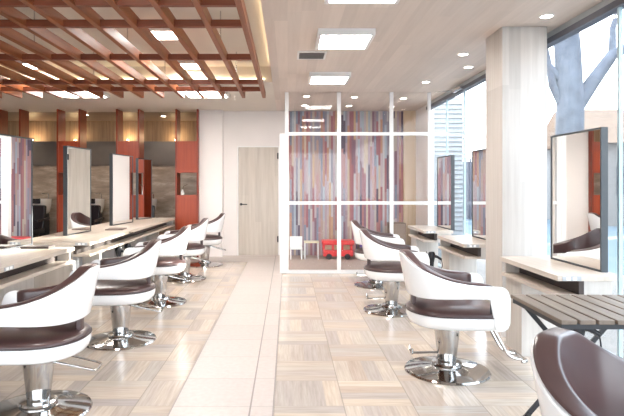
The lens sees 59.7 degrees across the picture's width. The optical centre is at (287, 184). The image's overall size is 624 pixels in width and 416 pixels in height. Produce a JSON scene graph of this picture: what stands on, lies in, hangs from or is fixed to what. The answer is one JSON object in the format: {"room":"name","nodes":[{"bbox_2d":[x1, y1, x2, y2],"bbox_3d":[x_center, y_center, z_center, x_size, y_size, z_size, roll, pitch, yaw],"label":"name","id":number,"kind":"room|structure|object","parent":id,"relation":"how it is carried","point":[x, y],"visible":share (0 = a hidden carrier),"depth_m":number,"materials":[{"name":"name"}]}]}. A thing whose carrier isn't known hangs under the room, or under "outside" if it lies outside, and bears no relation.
{"room":"salon","nodes":[
{"label":"salon","id":0,"kind":"room"},
{"bbox_2d":[8,121,196,140],"bbox_3d":[-3.800,-0.030,11.610,5.600,2.660,0.120,0,0,0],"label":"wall","id":1,"kind":"structure","parent":0,"point":[38,130],"depth_m":11.55,"materials":[{"name":"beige wood"}]},
{"bbox_2d":[33,141,174,165],"bbox_3d":[-3.800,-0.650,11.340,5.600,0.500,0.220,0,0,0],"label":"wall","id":2,"kind":"structure","parent":0,"point":[162,153],"depth_m":11.23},
{"bbox_2d":[33,166,196,234],"bbox_3d":[-3.800,0.450,11.350,5.600,1.700,0.200,0,0,0],"label":"cladding","id":3,"kind":"object","parent":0,"point":[44,177],"visible":0.22,"depth_m":11.25,"materials":[{"name":"beige stone"}]},
{"bbox_2d":[0,0,269,66],"bbox_3d":[-3.400,-1.640,3.800,6.400,0.140,6.800,0,0,0],"label":"ceiling","id":4,"kind":"structure","parent":0,"point":[233,39],"depth_m":5.74,"materials":[{"name":"beige paint"}]},
{"bbox_2d":[14,60,51,69],"bbox_3d":[-3.265,-1.542,6.950,0.330,0.055,0.360,0,0,0],"label":"ceiling light","id":5,"kind":"object","parent":4,"relation":"attached to","point":[25,64],"visible":0.08,"depth_m":6.90,"materials":[{"name":"white plastic"}]},
{"bbox_2d":[0,0,265,97],"bbox_3d":[-3.442,-1.385,4.000,6.277,0.370,7.000,0,0,0],"label":"lattice","id":6,"kind":"object","parent":4,"relation":"hanging from","point":[13,86],"visible":1,"depth_m":4.96,"materials":[{"name":"red wood"}]},
{"bbox_2d":[149,28,177,39],"bbox_3d":[-1.245,-1.542,5.510,0.330,0.055,0.360,0,0,0],"label":"ceiling light","id":7,"kind":"object","parent":4,"relation":"attached to","point":[160,33],"visible":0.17,"depth_m":5.44,"materials":[{"name":"white plastic"}]},
{"bbox_2d":[152,32,176,38],"bbox_3d":[-1.245,-1.534,5.510,0.270,0.031,0.300,0,0,0],"label":"diffuser","id":8,"kind":"object","parent":7,"relation":"attached to","point":[160,35],"depth_m":5.52,"materials":[{"name":"white plastic"}]},
{"bbox_2d":[177,60,199,69],"bbox_3d":[-1.265,-1.542,6.950,0.330,0.055,0.360,0,0,0],"label":"ceiling light","id":9,"kind":"object","parent":4,"relation":"attached to","point":[186,64],"visible":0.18,"depth_m":6.84,"materials":[{"name":"white plastic"}]},
{"bbox_2d":[181,64,199,68],"bbox_3d":[-1.265,-1.534,6.950,0.270,0.031,0.300,0,0,0],"label":"diffuser","id":10,"kind":"object","parent":9,"relation":"attached to","point":[186,66],"depth_m":6.96,"materials":[{"name":"white plastic"}]},
{"bbox_2d":[199,110,223,255],"bbox_3d":[-1.390,-0.030,9.980,0.420,2.660,0.280,0,0,0],"label":"wall","id":11,"kind":"structure","parent":0,"point":[211,122],"depth_m":9.84,"materials":[{"name":"white paint"}]},
{"bbox_2d":[199,253,235,256],"bbox_3d":[-0.800,1.273,9.914,1.600,0.046,0.172,0,0,0],"label":"baseboard","id":12,"kind":"structure","parent":11,"relation":"attached to","point":[210,255],"depth_m":9.83,"materials":[{"name":"white paint"}]},
{"bbox_2d":[159,255,285,415],"bbox_3d":[-1.610,1.298,3.250,3.180,0.004,13.500,0,0,0],"label":"path","id":13,"kind":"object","parent":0,"point":[233,373],"visible":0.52,"depth_m":4.18,"materials":[{"name":"beige tile"}]},
{"bbox_2d":[0,262,541,415],"bbox_3d":[-2.090,1.360,4.850,9.020,0.120,16.700,0,0,0],"label":"floor","id":14,"kind":"structure","parent":0,"point":[335,357],"depth_m":3.98,"materials":[{"name":"wood"}]},
{"bbox_2d":[0,109,28,137],"bbox_3d":[-4.990,-0.030,9.880,0.420,2.660,0.320,0,0,0],"label":"shelf column","id":15,"kind":"structure","parent":14,"relation":"on","point":[23,114],"depth_m":9.87,"materials":[{"name":"red wood"}]},
{"bbox_2d":[0,247,74,304],"bbox_3d":[-2.397,0.940,3.850,0.807,0.720,2.500,0,0,0],"label":"countertop","id":16,"kind":"structure","parent":14,"relation":"on","point":[19,267],"depth_m":4.47,"materials":[{"name":"brown wood"}]},
{"bbox_2d":[0,134,32,250],"bbox_3d":[-2.519,0.065,4.886,0.045,1.030,0.730,0,0,5],"label":"mirror","id":17,"kind":"object","parent":16,"relation":"on","point":[16,152],"visible":0.88,"depth_m":4.99,"materials":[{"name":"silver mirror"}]},
{"bbox_2d":[0,260,72,288],"bbox_3d":[-2.095,0.717,3.855,0.170,0.027,2.470,0,0,0],"label":"shelf","id":18,"kind":"object","parent":16,"relation":"attached to","point":[6,280],"depth_m":4.38,"materials":[{"name":"brown wood"}]},
{"bbox_2d":[20,245,54,248],"bbox_3d":[-2.300,0.569,5.000,0.260,0.022,0.140,0,0,0],"label":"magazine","id":19,"kind":"object","parent":16,"relation":"on","point":[25,246],"visible":1,"depth_m":4.93,"materials":[{"name":"paper"}]},
{"bbox_2d":[33,193,51,237],"bbox_3d":[-5.000,0.727,10.640,0.600,1.146,1.080,0,0,0],"label":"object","id":20,"kind":"object","parent":14,"relation":"on","point":[41,207],"visible":0.49,"depth_m":10.67,"materials":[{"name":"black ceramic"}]},
{"bbox_2d":[33,199,51,213],"bbox_3d":[-5.050,0.440,10.950,0.500,0.320,0.460,0,0,0],"label":"basin","id":21,"kind":"object","parent":20,"relation":"in","point":[45,204],"depth_m":10.75,"materials":[{"name":"white ceramic"}]},
{"bbox_2d":[0,263,101,415],"bbox_3d":[-1.517,0.878,3.117,0.862,0.845,0.598,0,0,-2],"label":"chair","id":22,"kind":"object","parent":14,"relation":"on","point":[41,327],"visible":1,"depth_m":3.00,"materials":[{"name":"white lacquer"},{"name":"dark brown leather"},{"name":"polished chrome"}]},
{"bbox_2d":[0,321,90,348],"bbox_3d":[-1.454,0.836,3.119,0.603,0.056,0.564,0,0,-2],"label":"seat cushion","id":23,"kind":"object","parent":22,"relation":"on","point":[63,336],"depth_m":2.97,"materials":[{"name":"brown leather"}]},
{"bbox_2d":[57,109,86,232],"bbox_3d":[-3.925,-0.030,9.880,0.421,2.660,0.320,0,0,0],"label":"shelf column","id":24,"kind":"structure","parent":14,"relation":"on","point":[61,115],"depth_m":9.73,"materials":[{"name":"red wood"}]},
{"bbox_2d":[91,193,104,225],"bbox_3d":[-3.920,0.727,10.640,0.600,1.146,1.080,0,0,0],"label":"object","id":25,"kind":"object","parent":14,"relation":"on","point":[97,205],"visible":0.3,"depth_m":10.67,"materials":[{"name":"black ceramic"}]},
{"bbox_2d":[91,199,104,212],"bbox_3d":[-3.970,0.440,10.950,0.500,0.320,0.460,0,0,0],"label":"basin","id":26,"kind":"object","parent":25,"relation":"in","point":[95,203],"depth_m":10.75,"materials":[{"name":"white ceramic"}]},
{"bbox_2d":[33,218,174,287],"bbox_3d":[-2.400,0.940,7.576,0.800,0.720,4.168,0,0,0],"label":"countertop","id":27,"kind":"structure","parent":14,"relation":"on","point":[99,243],"depth_m":6.31,"materials":[{"name":"brown wood"}]},
{"bbox_2d":[63,146,90,235],"bbox_3d":[-2.515,0.065,6.511,0.045,1.030,0.620,0,0,5],"label":"mirror","id":28,"kind":"object","parent":27,"relation":"on","point":[76,160],"visible":1,"depth_m":6.44,"materials":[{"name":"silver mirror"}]},
{"bbox_2d":[105,228,126,229],"bbox_3d":[-2.240,0.574,7.100,0.220,0.012,0.300,0,0,-6],"label":"magazine","id":29,"kind":"object","parent":27,"relation":"on","point":[108,228],"visible":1,"depth_m":7.05,"materials":[{"name":"beige paper"}]},
{"bbox_2d":[115,247,123,256],"bbox_3d":[-2.024,0.869,6.620,0.181,0.238,0.080,0,0,0],"label":"hair dryer","id":30,"kind":"object","parent":27,"relation":"hanging from","point":[118,250],"visible":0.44,"depth_m":6.59,"materials":[{"name":"black plastic"}]},
{"bbox_2d":[109,153,132,225],"bbox_3d":[-2.468,0.065,8.085,0.045,1.030,0.730,0,0,7],"label":"mirror","id":31,"kind":"object","parent":27,"relation":"on","point":[120,166],"visible":1,"depth_m":8.00,"materials":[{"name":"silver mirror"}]},
{"bbox_2d":[74,225,173,256],"bbox_3d":[-2.095,0.717,7.585,0.170,0.027,4.130,0,0,0],"label":"shelf","id":32,"kind":"object","parent":27,"relation":"attached to","point":[99,248],"depth_m":6.64,"materials":[{"name":"brown wood"}]},
{"bbox_2d":[124,243,132,249],"bbox_3d":[-2.024,0.869,7.000,0.181,0.238,0.080,0,0,0],"label":"hair dryer","id":33,"kind":"object","parent":27,"relation":"hanging from","point":[127,245],"visible":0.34,"depth_m":6.98,"materials":[{"name":"black plastic"}]},
{"bbox_2d":[136,158,151,219],"bbox_3d":[-2.461,0.065,9.313,0.045,1.030,0.470,0,0,15],"label":"mirror","id":34,"kind":"object","parent":27,"relation":"on","point":[143,166],"visible":0.93,"depth_m":9.26,"materials":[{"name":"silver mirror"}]},
{"bbox_2d":[69,239,162,350],"bbox_3d":[-1.482,0.878,4.534,0.862,0.845,0.598,0,0,-4],"label":"chair","id":35,"kind":"object","parent":14,"relation":"on","point":[121,284],"visible":0.86,"depth_m":4.38,"materials":[{"name":"white lacquer"},{"name":"polished chrome"},{"name":"dark brown leather"}]},
{"bbox_2d":[94,279,154,294],"bbox_3d":[-1.418,0.836,4.538,0.603,0.056,0.564,0,0,-4],"label":"seat cushion","id":36,"kind":"object","parent":35,"relation":"on","point":[138,286],"depth_m":4.39,"materials":[{"name":"brown leather"}]},
{"bbox_2d":[116,109,143,217],"bbox_3d":[-2.864,-0.030,9.880,0.420,2.660,0.320,0,0,0],"label":"shelf column","id":37,"kind":"structure","parent":14,"relation":"on","point":[135,149],"depth_m":9.73,"materials":[{"name":"red wood"}]},
{"bbox_2d":[152,193,157,217],"bbox_3d":[-2.850,0.727,10.640,0.600,1.146,1.080,0,0,0],"label":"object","id":38,"kind":"object","parent":14,"relation":"on","point":[154,201],"visible":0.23,"depth_m":10.79,"materials":[{"name":"white ceramic"}]},
{"bbox_2d":[152,199,156,211],"bbox_3d":[-2.900,0.440,10.950,0.500,0.320,0.460,0,0,0],"label":"basin","id":39,"kind":"object","parent":38,"relation":"in","point":[154,201],"depth_m":10.81,"materials":[{"name":"white ceramic"}]},
{"bbox_2d":[123,226,191,308],"bbox_3d":[-1.497,0.878,5.995,0.862,0.845,0.598,0,0,-3],"label":"chair","id":40,"kind":"object","parent":14,"relation":"on","point":[174,245],"visible":0.66,"depth_m":5.85,"materials":[{"name":"white lacquer"},{"name":"polished chrome"},{"name":"dark brown leather"}]},
{"bbox_2d":[157,256,185,265],"bbox_3d":[-1.433,0.836,5.999,0.603,0.056,0.564,0,0,-3],"label":"seat cushion","id":41,"kind":"object","parent":40,"relation":"on","point":[162,260],"depth_m":5.87,"materials":[{"name":"brown leather"}]},
{"bbox_2d":[157,218,209,282],"bbox_3d":[-1.507,0.878,7.494,0.862,0.845,0.598,0,0,-4],"label":"chair","id":42,"kind":"object","parent":14,"relation":"on","point":[197,232],"visible":0.6,"depth_m":7.34,"materials":[{"name":"white lacquer"},{"name":"polished chrome"},{"name":"dark brown leather"}]},
{"bbox_2d":[186,243,204,248],"bbox_3d":[-1.443,0.836,7.498,0.603,0.056,0.564,0,0,-4],"label":"seat cushion","id":43,"kind":"object","parent":42,"relation":"on","point":[189,245],"depth_m":7.36,"materials":[{"name":"brown leather"}]},
{"bbox_2d":[175,109,198,256],"bbox_3d":[-1.806,-0.030,9.880,0.411,2.660,0.320,0,0,0],"label":"shelf column","id":44,"kind":"structure","parent":14,"relation":"on","point":[186,152],"depth_m":9.73,"materials":[{"name":"red wood"}]},
{"bbox_2d":[187,213,225,267],"bbox_3d":[-1.427,0.878,8.792,0.862,0.845,0.598,0,0,-5],"label":"chair","id":45,"kind":"object","parent":14,"relation":"on","point":[215,225],"visible":0.58,"depth_m":8.64,"materials":[{"name":"white lacquer"},{"name":"polished chrome"},{"name":"dark brown leather"}]},
{"bbox_2d":[204,234,221,239],"bbox_3d":[-1.363,0.836,8.798,0.603,0.056,0.564,0,0,-5],"label":"seat cushion","id":46,"kind":"object","parent":45,"relation":"on","point":[208,236],"depth_m":8.64,"materials":[{"name":"brown leather"}]},
{"bbox_2d":[280,92,446,273],"bbox_3d":[1.107,-0.030,7.973,2.445,2.659,0.075,0,0,0],"label":"glass wall","id":47,"kind":"structure","parent":14,"relation":"on","point":[284,138],"depth_m":7.95,"materials":[{"name":"white paint"}]},
{"bbox_2d":[351,220,404,289],"bbox_3d":[1.243,0.878,7.020,0.848,0.845,0.598,0,0,6],"label":"chair","id":48,"kind":"object","parent":14,"relation":"on","point":[387,237],"visible":0.48,"depth_m":6.89,"materials":[{"name":"white leather"}]},
{"bbox_2d":[355,247,363,252],"bbox_3d":[1.173,0.836,7.027,0.603,0.056,0.564,0,0,6],"label":"seat cushion","id":49,"kind":"object","parent":48,"relation":"on","point":[359,249],"depth_m":6.94,"materials":[{"name":"brown leather"}]},
{"bbox_2d":[359,228,429,316],"bbox_3d":[1.169,0.878,5.614,0.848,0.845,0.598,0,0,4],"label":"chair","id":50,"kind":"object","parent":14,"relation":"on","point":[388,270],"visible":0.74,"depth_m":5.46,"materials":[{"name":"white leather"}]},
{"bbox_2d":[364,261,401,271],"bbox_3d":[1.098,0.836,5.618,0.603,0.056,0.564,0,0,4],"label":"seat cushion","id":51,"kind":"object","parent":50,"relation":"on","point":[381,266],"depth_m":5.48,"materials":[{"name":"brown leather"}]},
{"bbox_2d":[408,225,452,267],"bbox_3d":[1.913,0.940,7.336,0.375,0.720,0.928,0,0,0],"label":"station","id":52,"kind":"object","parent":14,"relation":"on","point":[424,237],"depth_m":7.50,"materials":[{"name":"brown wood"}]},
{"bbox_2d":[409,234,436,241],"bbox_3d":[1.820,0.717,7.345,0.170,0.027,0.890,0,0,0],"label":"shelf","id":53,"kind":"object","parent":52,"relation":"attached to","point":[418,237],"depth_m":7.24,"materials":[{"name":"brown wood"}]},
{"bbox_2d":[408,225,452,233],"bbox_3d":[1.913,0.598,7.340,0.375,0.035,0.920,0,0,0],"label":"countertop","id":54,"kind":"structure","parent":52,"relation":"on","point":[420,228],"depth_m":7.10,"materials":[{"name":"brown wood"}]},
{"bbox_2d":[437,155,454,229],"bbox_3d":[2.112,0.098,7.270,0.045,0.965,0.660,0,0,0],"label":"mirror","id":55,"kind":"object","parent":52,"relation":"on","point":[445,164],"visible":1,"depth_m":7.16,"materials":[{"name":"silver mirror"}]},
{"bbox_2d":[437,235,485,272],"bbox_3d":[1.913,0.940,5.791,0.375,0.720,0.958,0,0,0],"label":"station","id":56,"kind":"object","parent":14,"relation":"on","point":[458,252],"depth_m":5.97,"materials":[{"name":"brown wood"}]},
{"bbox_2d":[426,251,442,268],"bbox_3d":[1.641,0.859,6.050,0.181,0.238,0.080,0,0,0],"label":"hair dryer","id":57,"kind":"object","parent":56,"relation":"hanging from","point":[432,256],"visible":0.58,"depth_m":6.03,"materials":[{"name":"black plastic"}]},
{"bbox_2d":[438,246,479,258],"bbox_3d":[1.820,0.717,5.800,0.170,0.027,0.920,0,0,0],"label":"shelf","id":58,"kind":"object","parent":56,"relation":"attached to","point":[463,253],"depth_m":5.66,"materials":[{"name":"brown wood"}]},
{"bbox_2d":[437,235,485,247],"bbox_3d":[1.913,0.598,5.795,0.375,0.035,0.950,0,0,0],"label":"countertop","id":59,"kind":"structure","parent":56,"relation":"on","point":[459,240],"depth_m":5.68,"materials":[{"name":"brown wood"}]},
{"bbox_2d":[472,148,485,239],"bbox_3d":[2.103,0.098,5.765,0.045,0.965,0.730,0,0,0],"label":"mirror","id":60,"kind":"object","parent":56,"relation":"on","point":[478,156],"visible":0.54,"depth_m":5.90,"materials":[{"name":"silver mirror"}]},
{"bbox_2d":[399,249,527,385],"bbox_3d":[1.209,0.878,3.795,0.848,0.845,0.598,0,0,3],"label":"chair","id":61,"kind":"object","parent":14,"relation":"on","point":[447,302],"visible":1,"depth_m":3.61,"materials":[{"name":"brown leather"},{"name":"white lacquer"},{"name":"polished chrome"}]},
{"bbox_2d":[406,297,492,317],"bbox_3d":[1.139,0.836,3.799,0.603,0.056,0.564,0,0,3],"label":"seat cushion","id":62,"kind":"object","parent":61,"relation":"on","point":[418,307],"depth_m":3.63,"materials":[{"name":"brown leather"}]},
{"bbox_2d":[462,0,623,354],"bbox_3d":[2.355,-0.030,5.525,0.090,2.660,3.370,0,0,0],"label":"window","id":63,"kind":"structure","parent":14,"relation":"on","point":[604,9],"depth_m":4.39,"materials":[{"name":"black metal"}]},
{"bbox_2d":[500,256,615,355],"bbox_3d":[1.913,0.940,3.941,0.375,0.720,0.958,0,0,0],"label":"station","id":64,"kind":"object","parent":14,"relation":"on","point":[524,275],"depth_m":4.06,"materials":[{"name":"brown wood"}]},
{"bbox_2d":[501,272,574,294],"bbox_3d":[1.820,0.717,3.950,0.170,0.027,0.920,0,0,0],"label":"shelf","id":65,"kind":"object","parent":64,"relation":"attached to","point":[544,285],"depth_m":3.89,"materials":[{"name":"brown wood"}]},
{"bbox_2d":[500,256,615,280],"bbox_3d":[1.913,0.598,3.945,0.375,0.035,0.950,0,0,0],"label":"countertop","id":66,"kind":"structure","parent":64,"relation":"on","point":[547,267],"depth_m":3.77,"materials":[{"name":"brown wood"}]},
{"bbox_2d":[562,276,580,280],"bbox_3d":[1.815,0.598,3.467,0.120,0.028,0.005,0,0,0],"label":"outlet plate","id":67,"kind":"object","parent":64,"relation":"attached to","point":[564,278],"depth_m":3.46,"materials":[{"name":"white plastic"}]},
{"bbox_2d":[550,127,607,271],"bbox_3d":[2.096,0.098,3.935,0.045,0.965,0.670,0,0,-1],"label":"mirror","id":68,"kind":"object","parent":64,"relation":"on","point":[578,159],"visible":1,"depth_m":3.85,"materials":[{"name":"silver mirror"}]},
{"bbox_2d":[511,294,623,415],"bbox_3d":[1.535,0.946,2.669,0.650,0.702,0.570,0,0,1],"label":"folding table","id":69,"kind":"object","parent":14,"relation":"on","point":[566,311],"visible":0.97,"depth_m":2.65,"materials":[{"name":"brown wood"}]},
{"bbox_2d":[530,327,623,415],"bbox_3d":[1.080,0.878,1.398,0.598,0.845,0.848,0,0,-40],"label":"chair","id":70,"kind":"object","parent":14,"relation":"on","point":[573,375],"visible":1,"depth_m":1.65,"materials":[{"name":"brown leather"},{"name":"white lacquer"},{"name":"polished chrome"}]},
{"bbox_2d":[615,0,623,357],"bbox_3d":[2.355,-0.030,1.970,0.090,2.660,3.740,0,0,0],"label":"window","id":71,"kind":"structure","parent":14,"relation":"on","point":[619,4],"depth_m":3.83,"materials":[{"name":"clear glass"}]},
{"bbox_2d":[0,0,603,120],"bbox_3d":[-2.090,-1.535,4.850,9.020,0.350,16.700,0,0,0],"label":"ceiling","id":72,"kind":"structure","parent":0,"point":[414,42],"depth_m":6.08,"materials":[{"name":"brown wood"}]},
{"bbox_2d":[50,86,109,97],"bbox_3d":[-3.000,-1.333,7.810,0.660,0.055,0.680,0,0,0],"label":"ceiling light","id":73,"kind":"object","parent":72,"relation":"attached to","point":[65,94],"visible":0.42,"depth_m":7.96,"materials":[{"name":"white plastic"}]},
{"bbox_2d":[63,92,103,96],"bbox_3d":[-3.000,-1.325,7.810,0.600,0.031,0.620,0,0,0],"label":"diffuser","id":74,"kind":"object","parent":73,"relation":"attached to","point":[85,94],"depth_m":7.94,"materials":[{"name":"white plastic"}]},
{"bbox_2d":[8,78,264,80],"bbox_3d":[-3.300,-1.389,7.180,6.000,0.035,0.030,0,0,0],"label":"recessed light","id":75,"kind":"object","parent":72,"relation":"in","point":[8,78],"visible":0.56,"depth_m":7.17,"materials":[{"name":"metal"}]},
{"bbox_2d":[179,86,229,97],"bbox_3d":[-1.180,-1.333,7.810,0.620,0.055,0.680,0,0,0],"label":"ceiling light","id":76,"kind":"object","parent":72,"relation":"attached to","point":[188,94],"visible":0.54,"depth_m":7.85,"materials":[{"name":"white plastic"}]},
{"bbox_2d":[185,92,226,96],"bbox_3d":[-1.180,-1.325,7.810,0.560,0.031,0.620,0,0,0],"label":"diffuser","id":77,"kind":"object","parent":76,"relation":"attached to","point":[189,94],"depth_m":7.85,"materials":[{"name":"white plastic"}]},
{"bbox_2d":[297,51,326,59],"bbox_3d":[0.250,-1.353,5.670,0.300,0.014,0.320,0,0,0],"label":"ceiling vent","id":78,"kind":"object","parent":72,"relation":"in","point":[301,55],"visible":1,"depth_m":5.66,"materials":[{"name":"white metal"}]},
{"bbox_2d":[308,72,350,83],"bbox_3d":[0.515,-1.333,6.785,0.500,0.055,0.530,0,0,0],"label":"ceiling light","id":79,"kind":"object","parent":72,"relation":"attached to","point":[314,77],"visible":1,"depth_m":6.61,"materials":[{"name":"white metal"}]},
{"bbox_2d":[311,77,347,83],"bbox_3d":[0.515,-1.325,6.785,0.440,0.031,0.470,0,0,0],"label":"diffuser","id":80,"kind":"object","parent":79,"relation":"attached to","point":[314,80],"depth_m":6.80,"materials":[{"name":"white plastic"}]},
{"bbox_2d":[315,28,375,49],"bbox_3d":[0.515,-1.333,4.975,0.500,0.055,0.530,0,0,0],"label":"ceiling light","id":81,"kind":"object","parent":72,"relation":"attached to","point":[327,38],"visible":1,"depth_m":4.85,"materials":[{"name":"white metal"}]},
{"bbox_2d":[318,36,370,48],"bbox_3d":[0.515,-1.325,4.975,0.440,0.031,0.470,0,0,0],"label":"diffuser","id":82,"kind":"object","parent":81,"relation":"attached to","point":[324,42],"depth_m":4.99,"materials":[{"name":"white plastic"}]},
{"bbox_2d":[324,0,399,3],"bbox_3d":[0.530,-1.333,3.655,0.530,0.055,0.530,0,0,0],"label":"ceiling light","id":83,"kind":"object","parent":72,"relation":"attached to","point":[325,1],"visible":1,"depth_m":3.88,"materials":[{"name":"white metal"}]},
{"bbox_2d":[329,0,394,1],"bbox_3d":[0.530,-1.325,3.655,0.470,0.031,0.470,0,0,0],"label":"diffuser","id":84,"kind":"object","parent":83,"relation":"attached to","point":[329,0],"depth_m":3.86,"materials":[{"name":"white plastic"}]},
{"bbox_2d":[457,52,468,55],"bbox_3d":[1.820,-1.356,5.630,0.116,0.008,0.116,0,0,0],"label":"recessed light","id":85,"kind":"object","parent":72,"relation":"in","point":[464,53],"visible":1,"depth_m":5.63,"materials":[{"name":"white metal"}]},
{"bbox_2d":[539,13,554,18],"bbox_3d":[2.080,-1.356,4.360,0.116,0.008,0.116,0,0,0],"label":"recessed light","id":86,"kind":"object","parent":72,"relation":"in","point":[548,15],"visible":1,"depth_m":4.34,"materials":[{"name":"white metal"}]},
{"bbox_2d":[224,111,402,254],"bbox_3d":[0.475,-0.030,10.060,3.310,2.660,0.120,0,0,0],"label":"wall","id":87,"kind":"structure","parent":0,"point":[312,159],"depth_m":10.00,"materials":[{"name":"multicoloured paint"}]},
{"bbox_2d":[237,146,278,255],"bbox_3d":[-0.540,0.290,9.966,0.770,2.011,0.068,0,0,0],"label":"door","id":88,"kind":"structure","parent":87,"relation":"in","point":[258,165],"depth_m":9.99,"materials":[{"name":"beige wood"}]},
{"bbox_2d":[403,111,415,245],"bbox_3d":[2.245,-0.030,10.040,0.230,2.660,0.160,0,0,0],"label":"trim","id":89,"kind":"structure","parent":87,"relation":"attached to","point":[409,117],"depth_m":9.96,"materials":[{"name":"beige wood"}]},
{"bbox_2d":[289,255,366,269],"bbox_3d":[1.175,1.297,9.015,2.310,0.006,1.970,0,0,0],"label":"floor","id":90,"kind":"structure","parent":0,"point":[311,262],"depth_m":8.95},
{"bbox_2d":[290,236,301,258],"bbox_3d":[0.150,1.104,9.555,0.220,0.380,0.230,0,0,0],"label":"chair","id":91,"kind":"object","parent":90,"relation":"on","point":[295,241],"visible":1,"depth_m":9.65,"materials":[{"name":"white paint"}]},
{"bbox_2d":[304,241,318,258],"bbox_3d":[0.420,1.144,9.600,0.260,0.300,0.260,0,0,0],"label":"table","id":92,"kind":"object","parent":90,"relation":"on","point":[305,242],"visible":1,"depth_m":9.48,"materials":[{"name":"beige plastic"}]},
{"bbox_2d":[321,239,353,259],"bbox_3d":[0.880,1.129,9.550,0.560,0.330,0.280,0,0,0],"label":"bus","id":93,"kind":"object","parent":90,"relation":"on","point":[329,246],"visible":0.98,"depth_m":9.43,"materials":[{"name":"red plastic"}]},
{"bbox_2d":[387,222,405,244],"bbox_3d":[1.950,0.984,9.713,0.280,0.620,0.315,0,0,0],"label":"chair","id":94,"kind":"object","parent":90,"relation":"on","point":[399,228],"visible":0.34,"depth_m":9.55,"materials":[{"name":"beige wood"}]},
{"bbox_2d":[416,105,433,224],"bbox_3d":[2.400,-0.030,9.600,0.100,2.660,1.040,0,0,0],"label":"wall","id":95,"kind":"structure","parent":0,"point":[421,114],"depth_m":9.39,"materials":[{"name":"white paint"}]},
{"bbox_2d":[426,93,448,267],"bbox_3d":[2.355,-0.030,8.540,0.090,2.660,1.080,0,0,0],"label":"window","id":96,"kind":"structure","parent":95,"relation":"in","point":[440,100],"depth_m":8.39,"materials":[{"name":"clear glass"}]},
{"bbox_2d":[445,83,467,234],"bbox_3d":[2.355,-0.030,7.605,0.090,2.660,0.790,0,0,0],"label":"window","id":97,"kind":"structure","parent":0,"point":[449,95],"depth_m":7.53,"materials":[{"name":"black metal"}]},
{"bbox_2d":[435,85,462,92],"bbox_3d":[2.241,-1.284,7.403,0.167,0.051,0.535,0,0,-23],"label":"door closer","id":98,"kind":"structure","parent":97,"relation":"attached to","point":[460,87],"depth_m":7.28,"materials":[{"name":"metal"}]},
{"bbox_2d":[486,27,546,302],"bbox_3d":[2.035,-0.030,4.855,0.386,2.660,0.390,0,0,0],"label":"column","id":99,"kind":"structure","parent":0,"point":[516,57],"depth_m":4.66,"materials":[{"name":"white wood"}]},
{"bbox_2d":[497,331,505,336],"bbox_3d":[2.028,1.265,4.849,0.400,0.070,0.402,0,0,0],"label":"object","id":100,"kind":"structure","parent":99,"relation":"attached to","point":[502,334],"depth_m":4.65,"materials":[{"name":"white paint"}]},
{"label":"outside","id":101,"kind":"structure","parent":0,"visible":0},
{"bbox_2d":[462,219,623,274],"bbox_3d":[25.000,1.520,40.000,110.000,0.160,160.000,0,0,0],"label":"road","id":102,"kind":"structure","parent":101,"point":[612,230],"depth_m":13.37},
{"bbox_2d":[462,158,471,218],"bbox_3d":[7.700,0.145,23.025,3.800,2.590,0.150,0,0,0],"label":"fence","id":103,"kind":"object","parent":102,"relation":"on","point":[468,163],"visible":0.07,"depth_m":22.99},
{"bbox_2d":[462,104,485,159],"bbox_3d":[8.169,-1.492,28.113,4.402,5.871,4.398,0,0,28],"label":"tree","id":104,"kind":"object","parent":102,"relation":"on","point":[466,104],"visible":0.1,"depth_m":27.56,"materials":[{"name":"white"}]},
{"bbox_2d":[547,110,623,225],"bbox_3d":[13.500,-0.710,21.000,6.000,4.300,4.600,0,0,0],"label":"house","id":105,"kind":"structure","parent":102,"relation":"on","point":[593,118],"depth_m":19.52,"materials":[{"name":"white"}]},
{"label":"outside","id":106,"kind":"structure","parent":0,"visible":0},
{"bbox_2d":[438,233,623,357],"bbox_3d":[3.810,1.475,18.190,2.780,0.150,43.620,0,0,0],"label":"sidewalk","id":107,"kind":"structure","parent":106,"point":[609,338],"depth_m":5.15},
{"bbox_2d":[434,98,462,256],"bbox_3d":[2.885,-0.125,10.283,0.850,3.050,0.115,0,0,0],"label":"wall","id":108,"kind":"structure","parent":107,"relation":"on","point":[455,107],"depth_m":10.24,"materials":[{"name":"white"}]},
{"bbox_2d":[547,13,623,134],"bbox_3d":[4.754,-1.851,8.200,2.028,6.507,0.425,0,0,0],"label":"street tree","id":109,"kind":"object","parent":107,"relation":"on","point":[571,95],"visible":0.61,"depth_m":8.08,"materials":[{"name":"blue plant"}]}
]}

